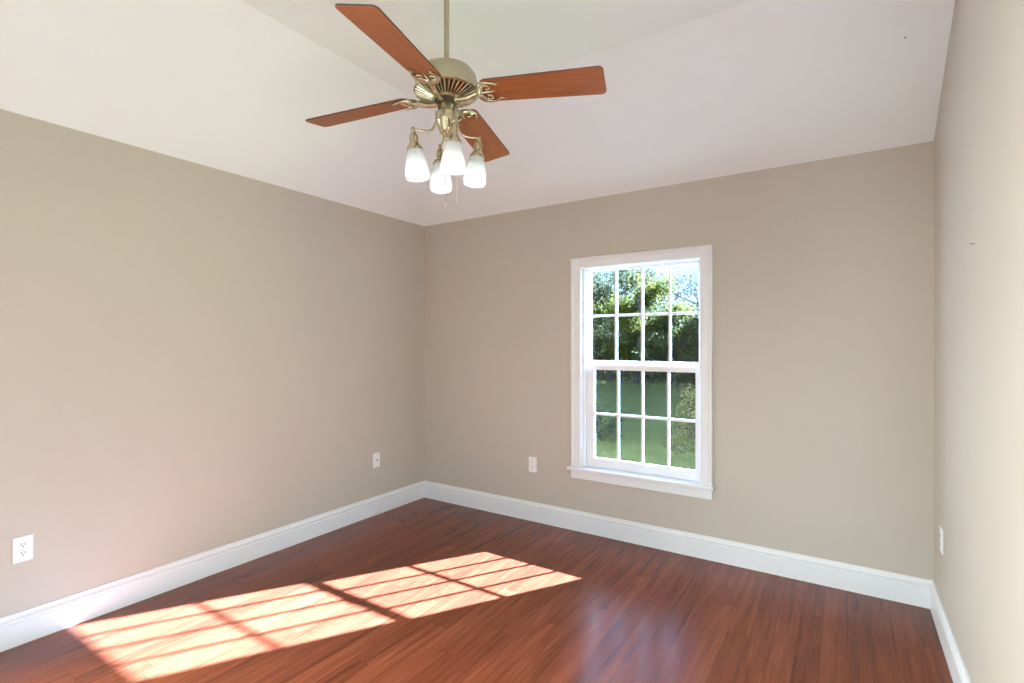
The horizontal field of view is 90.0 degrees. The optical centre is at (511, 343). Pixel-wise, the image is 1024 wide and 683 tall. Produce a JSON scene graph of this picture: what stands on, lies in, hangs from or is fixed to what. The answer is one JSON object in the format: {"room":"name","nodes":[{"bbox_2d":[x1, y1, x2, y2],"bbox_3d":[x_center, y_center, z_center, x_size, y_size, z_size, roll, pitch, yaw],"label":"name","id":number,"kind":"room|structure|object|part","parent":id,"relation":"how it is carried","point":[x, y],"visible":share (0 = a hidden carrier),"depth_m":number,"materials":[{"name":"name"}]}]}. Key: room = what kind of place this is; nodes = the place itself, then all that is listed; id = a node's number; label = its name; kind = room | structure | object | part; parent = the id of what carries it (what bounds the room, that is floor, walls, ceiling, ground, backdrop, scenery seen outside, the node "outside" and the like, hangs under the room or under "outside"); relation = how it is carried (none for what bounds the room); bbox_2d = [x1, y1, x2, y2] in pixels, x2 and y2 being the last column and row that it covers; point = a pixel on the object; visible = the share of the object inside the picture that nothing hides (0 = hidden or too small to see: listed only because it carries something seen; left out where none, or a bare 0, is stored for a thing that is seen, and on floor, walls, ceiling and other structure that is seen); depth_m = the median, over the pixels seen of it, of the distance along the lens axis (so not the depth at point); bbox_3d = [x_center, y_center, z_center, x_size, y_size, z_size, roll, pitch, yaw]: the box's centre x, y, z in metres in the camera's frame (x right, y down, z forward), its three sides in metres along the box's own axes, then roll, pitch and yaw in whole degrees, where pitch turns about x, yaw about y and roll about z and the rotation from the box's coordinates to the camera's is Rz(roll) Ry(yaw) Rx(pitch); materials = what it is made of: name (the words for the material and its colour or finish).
{"room":"empty bedroom","nodes":[
{"label":"empty bedroom","id":0,"kind":"room"},
{"bbox_2d":[0,109,423,617],"bbox_3d":[-2.130,0.173,2.720,0.160,2.620,4.650,0,0,33],"label":"wall","id":1,"kind":"structure","parent":0,"point":[161,403],"depth_m":2.91,"materials":[{"name":"paint"}]},
{"bbox_2d":[12,534,32,563],"bbox_3d":[-2.260,0.949,2.366,0.009,0.117,0.072,0,0,33],"label":"wall outlet","id":2,"kind":"object","parent":1,"relation":"attached to","point":[22,547],"visible":1,"depth_m":2.36,"materials":[{"name":"white plastic"}]},
{"bbox_2d":[18,541,27,547],"bbox_3d":[-2.259,0.929,2.365,0.004,0.025,0.034,0,0,33],"label":"receptacle","id":3,"kind":"object","parent":2,"relation":"attached to","point":[21,544],"depth_m":2.36,"materials":[{"name":"white plastic"}]},
{"bbox_2d":[18,550,27,556],"bbox_3d":[-2.259,0.969,2.365,0.004,0.025,0.034,0,0,33],"label":"receptacle","id":4,"kind":"object","parent":2,"relation":"attached to","point":[21,553],"depth_m":2.36,"materials":[{"name":"white plastic"}]},
{"bbox_2d":[0,481,423,651],"bbox_3d":[-2.016,1.310,2.731,0.020,0.146,4.472,0,0,33],"label":"baseboard","id":5,"kind":"structure","parent":1,"relation":"attached to","point":[25,626],"depth_m":2.90,"materials":[{"name":"white paint"}]},
{"bbox_2d":[373,452,379,467],"bbox_3d":[-1.094,0.945,4.145,0.020,0.117,0.072,0,0,33],"label":"wall plate","id":6,"kind":"object","parent":1,"relation":"attached to","point":[376,456],"visible":1,"depth_m":4.14,"materials":[{"name":"white plastic"}]},
{"bbox_2d":[0,498,952,682],"bbox_3d":[-0.522,1.433,1.767,3.895,0.100,4.810,0,0,33],"label":"floor","id":7,"kind":"structure","parent":0,"point":[423,590],"depth_m":2.58,"materials":[{"name":"brown wood"}]},
{"bbox_2d":[0,0,954,225],"bbox_3d":[-0.522,-1.364,1.767,3.615,0.639,4.530,0,0,33],"label":"ceiling","id":8,"kind":"structure","parent":0,"point":[696,90],"depth_m":2.69,"materials":[{"name":"paint"}]},
{"bbox_2d":[305,0,605,206],"bbox_3d":[-0.275,-1.073,2.153,1.024,1.021,1.024,0,0,-28],"label":"ceiling fan","id":9,"kind":"object","parent":8,"relation":"hanging from","point":[448,84],"visible":1,"depth_m":2.07,"materials":[{"name":"brown wood"}]},
{"bbox_3d":[-0.662,-1.024,2.272,0.511,0.006,0.154,-4,11,17],"label":"fan blade","id":10,"kind":"part","parent":9,"relation":"part of","materials":[{"name":"brown wood"}]},
{"bbox_3d":[-0.395,-1.024,1.766,0.154,0.006,0.511,12,7,16],"label":"fan blade","id":11,"kind":"part","parent":9,"relation":"part of","materials":[{"name":"brown wood"}]},
{"bbox_3d":[-0.394,-0.740,2.111,0.099,0.121,0.099,-6,2,-19],"label":"lamp shade","id":12,"kind":"part","parent":9,"relation":"part of","materials":[{"name":"white glass"}]},
{"bbox_3d":[-0.360,-0.901,2.123,0.120,0.068,0.019,0,0,-19],"label":"lamp arm","id":13,"kind":"part","parent":9,"relation":"part of","materials":[{"name":"gold metal"}]},
{"bbox_3d":[-0.304,-0.901,2.237,0.019,0.068,0.120,0,0,-19],"label":"lamp arm","id":14,"kind":"part","parent":9,"relation":"part of","materials":[{"name":"gold metal"}]},
{"bbox_3d":[-0.316,-0.740,2.272,0.099,0.121,0.099,0,-6,-19],"label":"lamp shade","id":15,"kind":"part","parent":9,"relation":"part of","materials":[{"name":"white glass"}]},
{"bbox_3d":[-0.273,-0.765,2.106,0.004,0.377,0.003,0,0,33],"label":"pull chain","id":16,"kind":"part","parent":9,"relation":"part of","materials":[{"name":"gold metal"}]},
{"bbox_3d":[-0.275,-1.323,2.153,0.022,0.372,0.022,0,0,33],"label":"down rod","id":17,"kind":"part","parent":9,"relation":"part of","materials":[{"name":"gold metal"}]},
{"bbox_3d":[-0.246,-0.901,2.068,0.019,0.068,0.120,0,0,-19],"label":"lamp arm","id":18,"kind":"part","parent":9,"relation":"part of","materials":[{"name":"gold metal"}]},
{"bbox_3d":[-0.234,-0.740,2.033,0.099,0.121,0.099,0,6,-19],"label":"lamp shade","id":19,"kind":"part","parent":9,"relation":"part of","materials":[{"name":"white glass"}]},
{"bbox_3d":[-0.191,-0.901,2.182,0.120,0.068,0.019,0,0,-19],"label":"lamp arm","id":20,"kind":"part","parent":9,"relation":"part of","materials":[{"name":"gold metal"}]},
{"bbox_3d":[-0.156,-0.740,2.194,0.099,0.121,0.099,6,-2,-19],"label":"lamp shade","id":21,"kind":"part","parent":9,"relation":"part of","materials":[{"name":"white glass"}]},
{"bbox_3d":[-0.155,-1.024,2.539,0.154,0.006,0.511,-12,-7,16],"label":"fan blade","id":22,"kind":"part","parent":9,"relation":"part of","materials":[{"name":"brown wood"}]},
{"bbox_3d":[0.112,-1.024,2.033,0.511,0.006,0.154,4,-11,17],"label":"fan blade","id":23,"kind":"part","parent":9,"relation":"part of","materials":[{"name":"brown wood"}]},
{"bbox_2d":[424,141,933,580],"bbox_3d":[0.747,0.173,3.715,3.895,2.620,0.160,0,0,33],"label":"wall","id":24,"kind":"structure","parent":0,"point":[823,270],"depth_m":3.14,"materials":[{"name":"paint"}]},
{"bbox_2d":[529,457,536,472],"bbox_3d":[0.161,0.945,3.996,0.072,0.117,0.009,0,0,33],"label":"wall outlet","id":25,"kind":"object","parent":24,"relation":"attached to","point":[532,460],"visible":1,"depth_m":3.99,"materials":[{"name":"white plastic"}]},
{"bbox_2d":[567,245,713,499],"bbox_3d":[0.881,0.183,3.578,1.032,1.624,0.167,0,0,33],"label":"window","id":26,"kind":"structure","parent":24,"relation":"in","point":[585,465],"depth_m":3.57,"materials":[{"name":"white paint"}]},
{"bbox_3d":[0.867,0.920,3.556,1.032,0.024,0.115,0,0,33],"label":"sill","id":27,"kind":"part","parent":26,"relation":"part of","materials":[{"name":"white paint"}]},
{"bbox_3d":[0.897,0.532,3.596,0.838,0.751,0.024,0,0,33],"label":"sash","id":28,"kind":"part","parent":26,"relation":"part of","materials":[{"name":"white plastic"}]},
{"bbox_3d":[0.920,-0.191,3.631,0.838,0.717,0.024,0,0,33],"label":"sash","id":29,"kind":"part","parent":26,"relation":"part of","materials":[{"name":"white plastic"}]},
{"bbox_3d":[0.924,-0.205,3.628,0.779,0.662,0.006,0,0,33],"label":"glass","id":30,"kind":"part","parent":26,"relation":"part of","materials":[{"name":"clear glass"}]},
{"bbox_2d":[424,481,933,608],"bbox_3d":[0.698,1.310,3.639,3.575,0.146,0.020,0,0,33],"label":"baseboard","id":31,"kind":"structure","parent":24,"relation":"attached to","point":[901,588],"depth_m":3.27,"materials":[{"name":"white paint"}]},
{"bbox_2d":[934,0,1023,682],"bbox_3d":[0.998,-0.111,0.680,0.160,3.187,4.650,0,0,33],"label":"wall","id":32,"kind":"structure","parent":0,"point":[979,137],"depth_m":1.72,"materials":[{"name":"paint"}]},
{"bbox_2d":[939,526,942,554],"bbox_3d":[2.044,0.936,2.439,0.009,0.117,0.072,0,0,33],"label":"wall outlet","id":33,"kind":"object","parent":32,"relation":"attached to","point":[941,529],"visible":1,"depth_m":2.42,"materials":[{"name":"white plastic"}]},
{"bbox_2d":[930,582,971,682],"bbox_3d":[0.962,1.310,0.789,0.020,0.146,4.472,0,0,33],"label":"baseboard","id":34,"kind":"structure","parent":32,"relation":"attached to","point":[958,671],"depth_m":2.22,"materials":[{"name":"white paint"}]},
{"label":"outside","id":35,"kind":"structure","parent":0,"visible":0},
{"bbox_2d":[596,373,695,469],"bbox_3d":[19.987,1.568,30.660,80.000,0.330,66.000,0,0,33],"label":"ground","id":36,"kind":"structure","parent":35,"point":[632,424],"depth_m":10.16,"materials":[{"name":"plant"}]},
{"bbox_2d":[592,271,610,334],"bbox_3d":[2.265,-1.464,21.567,6.039,5.919,4.239,0,0,-3],"label":"tree","id":37,"kind":"object","parent":36,"relation":"on","point":[601,271],"visible":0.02,"depth_m":21.45,"materials":[{"name":"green plant"}]},
{"bbox_2d":[592,320,627,379],"bbox_3d":[3.350,0.293,19.191,2.459,2.388,2.948,0,0,14],"label":"shrub","id":38,"kind":"object","parent":36,"relation":"on","point":[606,334],"visible":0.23,"depth_m":18.60,"materials":[{"name":"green plant"}]},
{"bbox_2d":[596,407,625,441],"bbox_3d":[1.583,1.380,8.825,0.961,0.652,0.910,0,0,33],"label":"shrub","id":39,"kind":"object","parent":36,"relation":"on","point":[599,434],"visible":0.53,"depth_m":8.60,"materials":[{"name":"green plant"}]},
{"bbox_2d":[592,319,657,383],"bbox_3d":[3.836,0.301,18.191,2.617,2.377,2.181,0,0,33],"label":"shrub","id":40,"kind":"object","parent":36,"relation":"on","point":[624,374],"visible":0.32,"depth_m":17.98,"materials":[{"name":"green plant"}]},
{"bbox_2d":[592,267,661,380],"bbox_3d":[3.945,-0.989,19.631,4.143,4.959,3.784,0,0,-2],"label":"tree","id":41,"kind":"object","parent":36,"relation":"on","point":[606,290],"visible":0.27,"depth_m":19.48,"materials":[{"name":"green plant"}]},
{"bbox_2d":[592,266,677,371],"bbox_3d":[5.470,-2.177,25.273,6.296,7.347,5.215,0,0,33],"label":"tree","id":42,"kind":"object","parent":36,"relation":"on","point":[606,272],"visible":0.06,"depth_m":25.41,"materials":[{"name":"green plant"}]},
{"bbox_2d":[620,358,652,379],"bbox_3d":[5.165,0.498,20.842,2.728,1.983,2.206,0,0,10],"label":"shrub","id":43,"kind":"object","parent":36,"relation":"on","point":[645,376],"visible":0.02,"depth_m":20.68,"materials":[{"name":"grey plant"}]},
{"bbox_2d":[592,269,698,383],"bbox_3d":[4.637,-0.637,18.170,3.524,4.266,3.707,0,0,-33],"label":"tree","id":44,"kind":"object","parent":36,"relation":"on","point":[652,290],"visible":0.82,"depth_m":17.77,"materials":[{"name":"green plant"}]},
{"bbox_2d":[633,331,676,382],"bbox_3d":[5.195,0.458,18.073,2.165,2.061,2.693,0,0,-27],"label":"shrub","id":45,"kind":"object","parent":36,"relation":"on","point":[653,354],"visible":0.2,"depth_m":17.45,"materials":[{"name":"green plant"}]},
{"bbox_2d":[632,329,698,387],"bbox_3d":[5.380,0.475,16.761,2.808,2.032,2.667,0,0,33],"label":"shrub","id":46,"kind":"object","parent":36,"relation":"on","point":[662,342],"visible":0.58,"depth_m":16.44,"materials":[{"name":"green plant"}]},
{"bbox_2d":[633,264,698,315],"bbox_3d":[7.333,-1.176,20.550,6.194,5.326,4.677,0,0,-2],"label":"tree","id":47,"kind":"object","parent":36,"relation":"on","point":[695,283],"visible":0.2,"depth_m":20.60,"materials":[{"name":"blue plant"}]},
{"bbox_2d":[645,299,698,382],"bbox_3d":[6.314,-0.138,18.417,3.378,3.250,3.728,0,0,-37],"label":"tree","id":48,"kind":"object","parent":36,"relation":"on","point":[664,321],"visible":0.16,"depth_m":17.95,"materials":[{"name":"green plant"}]},
{"bbox_2d":[661,383,695,457],"bbox_3d":[2.400,1.063,6.356,0.768,1.361,0.937,0,0,-26],"label":"shrub","id":49,"kind":"object","parent":36,"relation":"on","point":[684,427],"visible":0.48,"depth_m":6.44,"materials":[{"name":"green plant"}]},
{"bbox_2d":[662,319,698,383],"bbox_3d":[6.122,0.343,16.113,2.744,2.296,2.366,0,0,12],"label":"shrub","id":50,"kind":"object","parent":36,"relation":"on","point":[688,329],"visible":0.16,"depth_m":16.46,"materials":[{"name":"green plant"}]}
]}

